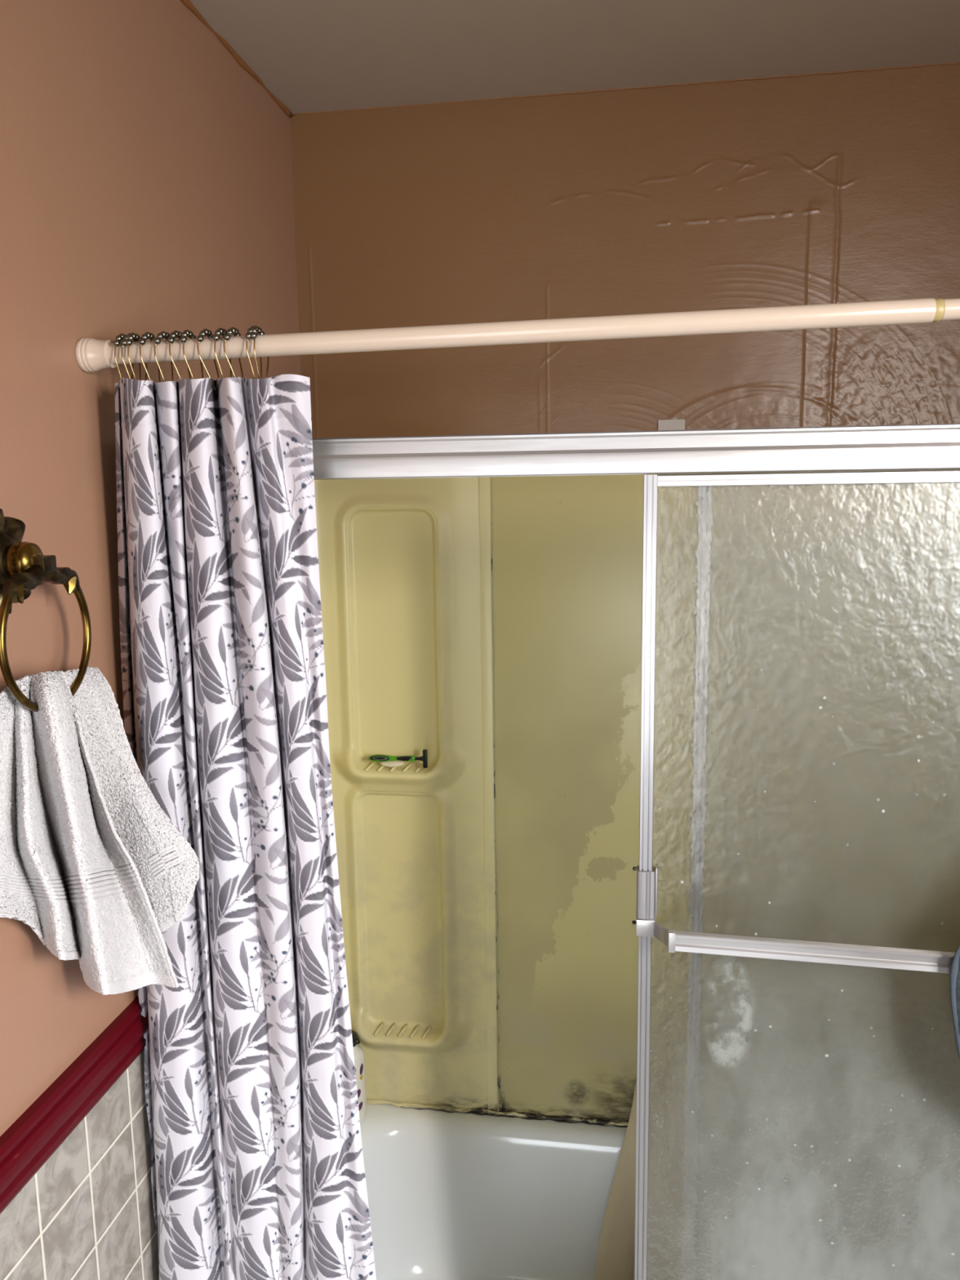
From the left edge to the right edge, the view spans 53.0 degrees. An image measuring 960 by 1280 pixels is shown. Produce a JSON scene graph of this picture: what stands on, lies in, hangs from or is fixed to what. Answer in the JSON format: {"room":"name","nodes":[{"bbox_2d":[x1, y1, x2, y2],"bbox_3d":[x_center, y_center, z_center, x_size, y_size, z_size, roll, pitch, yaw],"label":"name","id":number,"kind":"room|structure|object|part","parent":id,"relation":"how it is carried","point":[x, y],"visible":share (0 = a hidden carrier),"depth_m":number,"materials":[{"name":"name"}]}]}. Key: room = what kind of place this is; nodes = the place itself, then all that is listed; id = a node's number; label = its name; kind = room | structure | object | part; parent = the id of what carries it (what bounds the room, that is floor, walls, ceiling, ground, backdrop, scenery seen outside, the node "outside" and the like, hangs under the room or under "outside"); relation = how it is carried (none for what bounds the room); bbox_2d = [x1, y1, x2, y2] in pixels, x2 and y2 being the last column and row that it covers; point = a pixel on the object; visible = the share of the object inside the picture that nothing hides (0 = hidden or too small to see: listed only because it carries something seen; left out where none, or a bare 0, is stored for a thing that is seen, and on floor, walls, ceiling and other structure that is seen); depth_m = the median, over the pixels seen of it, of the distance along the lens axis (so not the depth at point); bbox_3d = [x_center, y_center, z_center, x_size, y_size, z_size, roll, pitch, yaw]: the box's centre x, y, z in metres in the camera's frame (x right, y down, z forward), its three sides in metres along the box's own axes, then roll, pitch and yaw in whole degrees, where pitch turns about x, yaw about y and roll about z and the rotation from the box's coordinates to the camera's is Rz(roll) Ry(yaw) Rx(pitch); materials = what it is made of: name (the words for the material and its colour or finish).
{"room":"bathroom","nodes":[
{"label":"bathroom","id":0,"kind":"room"},
{"bbox_2d":[0,0,301,1279],"bbox_3d":[-0.625,0.443,0.534,0.107,2.440,3.250,1,9,9],"label":"wall","id":1,"kind":"structure","parent":0,"point":[146,177],"depth_m":1.17,"materials":[{"name":"beige paint"}]},
{"bbox_2d":[0,508,91,711],"bbox_3d":[-0.468,-0.031,0.992,0.066,0.211,0.155,1,9,9],"label":"towel ring","id":2,"kind":"object","parent":1,"relation":"attached to","point":[24,566],"visible":0.94,"depth_m":0.97,"materials":[{"name":"gold metal"}]},
{"bbox_2d":[0,666,199,995],"bbox_3d":[-0.451,0.231,1.028,0.120,0.406,0.293,5,11,34],"label":"hand towel","id":3,"kind":"object","parent":2,"relation":"hanging from","point":[91,860],"visible":0.98,"depth_m":1.04,"materials":[{"name":"white fabric"}]},
{"bbox_2d":[0,995,149,1213],"bbox_3d":[-0.632,0.693,0.143,0.021,0.070,2.388,1,9,9],"label":"trim","id":4,"kind":"structure","parent":1,"relation":"attached to","point":[28,1143],"depth_m":1.11,"materials":[{"name":"red paint"}]},
{"bbox_2d":[180,0,293,118],"bbox_3d":[-0.600,-0.756,0.314,0.015,0.015,3.097,1,9,9],"label":"trim","id":5,"kind":"structure","parent":1,"relation":"attached to","point":[188,3],"depth_m":1.57,"materials":[{"name":"brown paint"}]},
{"bbox_2d":[75,297,959,372],"bbox_3d":[0.277,-0.341,1.030,1.519,0.058,0.040,1,9,9],"label":"curtain rod","id":6,"kind":"object","parent":1,"relation":"attached to","point":[92,355],"visible":0.94,"depth_m":1.05,"materials":[{"name":"beige metal"}]},
{"bbox_2d":[113,333,133,379],"bbox_3d":[-0.421,-0.326,1.143,0.008,0.072,0.043,1,9,9],"label":"curtain hook","id":7,"kind":"object","parent":6,"relation":"hanging from","point":[118,339],"visible":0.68,"depth_m":1.13,"materials":[{"name":"gold metal"}]},
{"bbox_2d":[120,333,141,380],"bbox_3d":[-0.411,-0.326,1.142,0.010,0.072,0.043,1,9,9],"label":"curtain hook","id":8,"kind":"object","parent":6,"relation":"hanging from","point":[123,341],"visible":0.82,"depth_m":1.12,"materials":[{"name":"gold metal"}]},
{"bbox_2d":[125,333,147,380],"bbox_3d":[-0.405,-0.326,1.141,0.011,0.072,0.043,1,9,9],"label":"curtain hook","id":9,"kind":"object","parent":6,"relation":"hanging from","point":[132,336],"visible":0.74,"depth_m":1.12,"materials":[{"name":"gold metal"}]},
{"bbox_2d":[138,332,160,393],"bbox_3d":[-0.387,-0.326,1.138,0.013,0.072,0.043,1,9,9],"label":"curtain hook","id":10,"kind":"object","parent":6,"relation":"hanging from","point":[146,335],"visible":0.8,"depth_m":1.12,"materials":[{"name":"gold metal"}]},
{"bbox_2d":[153,331,173,382],"bbox_3d":[-0.370,-0.326,1.135,0.010,0.072,0.043,1,9,9],"label":"curtain hook","id":11,"kind":"object","parent":6,"relation":"hanging from","point":[162,335],"visible":0.83,"depth_m":1.12,"materials":[{"name":"gold metal"}]},
{"bbox_2d":[167,330,191,379],"bbox_3d":[-0.350,-0.326,1.132,0.016,0.072,0.043,1,9,9],"label":"curtain hook","id":12,"kind":"object","parent":6,"relation":"hanging from","point":[175,334],"visible":0.7,"depth_m":1.12,"materials":[{"name":"gold metal"}]},
{"bbox_2d":[179,329,203,378],"bbox_3d":[-0.336,-0.327,1.130,0.017,0.072,0.043,1,9,9],"label":"curtain hook","id":13,"kind":"object","parent":6,"relation":"hanging from","point":[185,334],"visible":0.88,"depth_m":1.11,"materials":[{"name":"gold metal"}]},
{"bbox_2d":[196,328,219,391],"bbox_3d":[-0.315,-0.327,1.127,0.017,0.072,0.043,1,9,9],"label":"curtain hook","id":14,"kind":"object","parent":6,"relation":"hanging from","point":[205,332],"visible":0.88,"depth_m":1.11,"materials":[{"name":"gold metal"}]},
{"bbox_2d":[213,328,231,377],"bbox_3d":[-0.298,-0.327,1.124,0.011,0.072,0.043,1,9,9],"label":"curtain hook","id":15,"kind":"object","parent":6,"relation":"hanging from","point":[220,331],"visible":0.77,"depth_m":1.11,"materials":[{"name":"gold metal"}]},
{"bbox_2d":[223,327,243,377],"bbox_3d":[-0.284,-0.327,1.122,0.013,0.072,0.043,1,9,9],"label":"curtain hook","id":16,"kind":"object","parent":6,"relation":"hanging from","point":[232,331],"visible":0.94,"depth_m":1.11,"materials":[{"name":"gold metal"}]},
{"bbox_2d":[114,373,376,1279],"bbox_3d":[-0.283,0.564,1.251,0.341,1.756,0.085,1,9,9],"label":"shower curtain","id":17,"kind":"object","parent":6,"relation":"hanging from","point":[258,1170],"visible":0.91,"depth_m":1.18,"materials":[{"name":"white fabric"}]},
{"bbox_2d":[244,325,262,378],"bbox_3d":[-0.261,-0.327,1.118,0.009,0.072,0.043,1,9,9],"label":"curtain hook","id":18,"kind":"object","parent":6,"relation":"hanging from","point":[247,335],"visible":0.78,"depth_m":1.10,"materials":[{"name":"gold metal"}]},
{"bbox_2d":[250,325,269,378],"bbox_3d":[-0.256,-0.327,1.117,0.010,0.072,0.043,1,9,9],"label":"curtain hook","id":19,"kind":"object","parent":6,"relation":"hanging from","point":[255,330],"visible":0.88,"depth_m":1.10,"materials":[{"name":"gold metal"}]},
{"bbox_2d":[311,423,959,479],"bbox_3d":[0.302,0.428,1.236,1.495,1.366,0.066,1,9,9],"label":"header","id":20,"kind":"object","parent":1,"relation":"attached to","point":[929,446],"visible":0.36,"depth_m":1.12,"materials":[{"name":"metal"}]},
{"bbox_2d":[631,470,959,1279],"bbox_3d":[0.559,0.463,1.152,0.746,1.316,0.085,1,9,9],"label":"sliding shower door","id":21,"kind":"structure","parent":20,"relation":"attached to","point":[797,921],"depth_m":1.18,"materials":[{"name":"glass"}]},
{"bbox_3d":[0.223,0.360,1.180,0.002,0.032,0.057,-2,9,-10],"label":"bar arm","id":22,"kind":"part","parent":21,"relation":"part of","materials":[{"name":"metal"}]},
{"bbox_3d":[0.558,-0.184,1.083,0.706,0.014,0.015,1,9,9],"label":"rail","id":23,"kind":"part","parent":21,"relation":"part of","materials":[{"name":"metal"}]},
{"bbox_2d":[949,944,959,1057],"bbox_3d":[0.693,0.412,1.050,0.338,0.341,0.039,1,9,9],"label":"cloth","id":24,"kind":"object","parent":21,"relation":"hanging from","point":[954,975],"visible":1,"depth_m":1.08,"materials":[{"name":"blue fabric"}]},
{"bbox_2d":[189,0,959,114],"bbox_3d":[0.284,-0.794,0.143,2.000,0.100,3.350,1,9,9],"label":"ceiling","id":25,"kind":"structure","parent":0,"point":[312,55],"depth_m":1.55,"materials":[{"name":"paint"}]},
{"bbox_2d":[290,63,959,1102],"bbox_3d":[0.416,0.210,1.943,1.520,2.440,0.105,1,9,9],"label":"wall","id":26,"kind":"structure","parent":0,"point":[843,187],"depth_m":1.77,"materials":[{"name":"beige paint"}]},
{"bbox_2d":[292,62,959,115],"bbox_3d":[0.387,-0.987,1.708,1.508,0.004,0.003,1,9,9],"label":"trim","id":27,"kind":"structure","parent":26,"relation":"attached to","point":[953,63],"depth_m":1.72,"materials":[{"name":"brown paint"}]},
{"bbox_2d":[314,469,959,1127],"bbox_3d":[0.405,0.343,1.884,1.511,1.384,0.058,1,9,9],"label":"tub surround","id":28,"kind":"object","parent":26,"relation":"attached to","point":[555,606],"visible":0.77,"depth_m":1.96,"materials":[{"name":"plastic"}]},
{"bbox_2d":[380,760,404,767],"bbox_3d":[-0.178,0.251,1.958,0.049,0.014,0.028,1,9,9],"label":"soap bar","id":29,"kind":"object","parent":28,"relation":"on","point":[391,763],"visible":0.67,"depth_m":1.95,"materials":[{"name":"beige"}]},
{"bbox_2d":[368,749,427,768],"bbox_3d":[-0.165,0.237,1.937,0.121,0.037,0.018,1,9,9],"label":"razor","id":30,"kind":"object","parent":28,"relation":"on","point":[375,757],"visible":1,"depth_m":1.93,"materials":[{"name":"green plastic"}]},
{"bbox_3d":[-0.177,0.239,1.940,0.096,0.015,0.016,1,9,9],"label":"handle","id":31,"kind":"part","parent":30,"relation":"part of","materials":[{"name":"green plastic"}]},
{"bbox_3d":[-0.169,0.335,1.972,0.350,1.380,0.053,1,9,9],"label":"corner panel","id":32,"kind":"part","parent":28,"relation":"part of","materials":[{"name":"plastic"}]},
{"bbox_2d":[657,419,684,430],"bbox_3d":[0.359,-0.379,1.806,0.049,0.067,0.002,1,9,9],"label":"tab","id":33,"kind":"object","parent":26,"relation":"attached to","point":[663,424],"visible":0.36,"depth_m":1.80,"materials":[{"name":"beige"}]},
{"bbox_3d":[0.320,1.715,0.532,2.000,0.100,3.350,1,9,9],"label":"floor","id":34,"kind":"structure","parent":0,"visible":0},
{"bbox_2d":[360,1103,626,1279],"bbox_3d":[0.365,1.266,1.689,1.514,0.428,0.735,1,9,9],"label":"bathtub","id":35,"kind":"object","parent":34,"relation":"on","point":[451,1196],"visible":0.37,"depth_m":2.02,"materials":[{"name":"white ceramic"}]},
{"bbox_2d":[351,1030,366,1121],"bbox_3d":[-0.273,0.926,2.050,0.058,0.192,0.058,1,9,9],"label":"bottle","id":36,"kind":"object","parent":35,"relation":"on","point":[358,1053],"visible":0.44,"depth_m":2.03,"materials":[{"name":"beige plastic"}]},
{"bbox_2d":[593,1081,636,1279],"bbox_3d":[0.464,1.131,1.921,0.482,0.427,0.180,1,9,9],"label":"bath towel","id":37,"kind":"object","parent":35,"relation":"on","point":[615,1253],"visible":0.2,"depth_m":1.91,"materials":[{"name":"beige fabric"}]}
]}

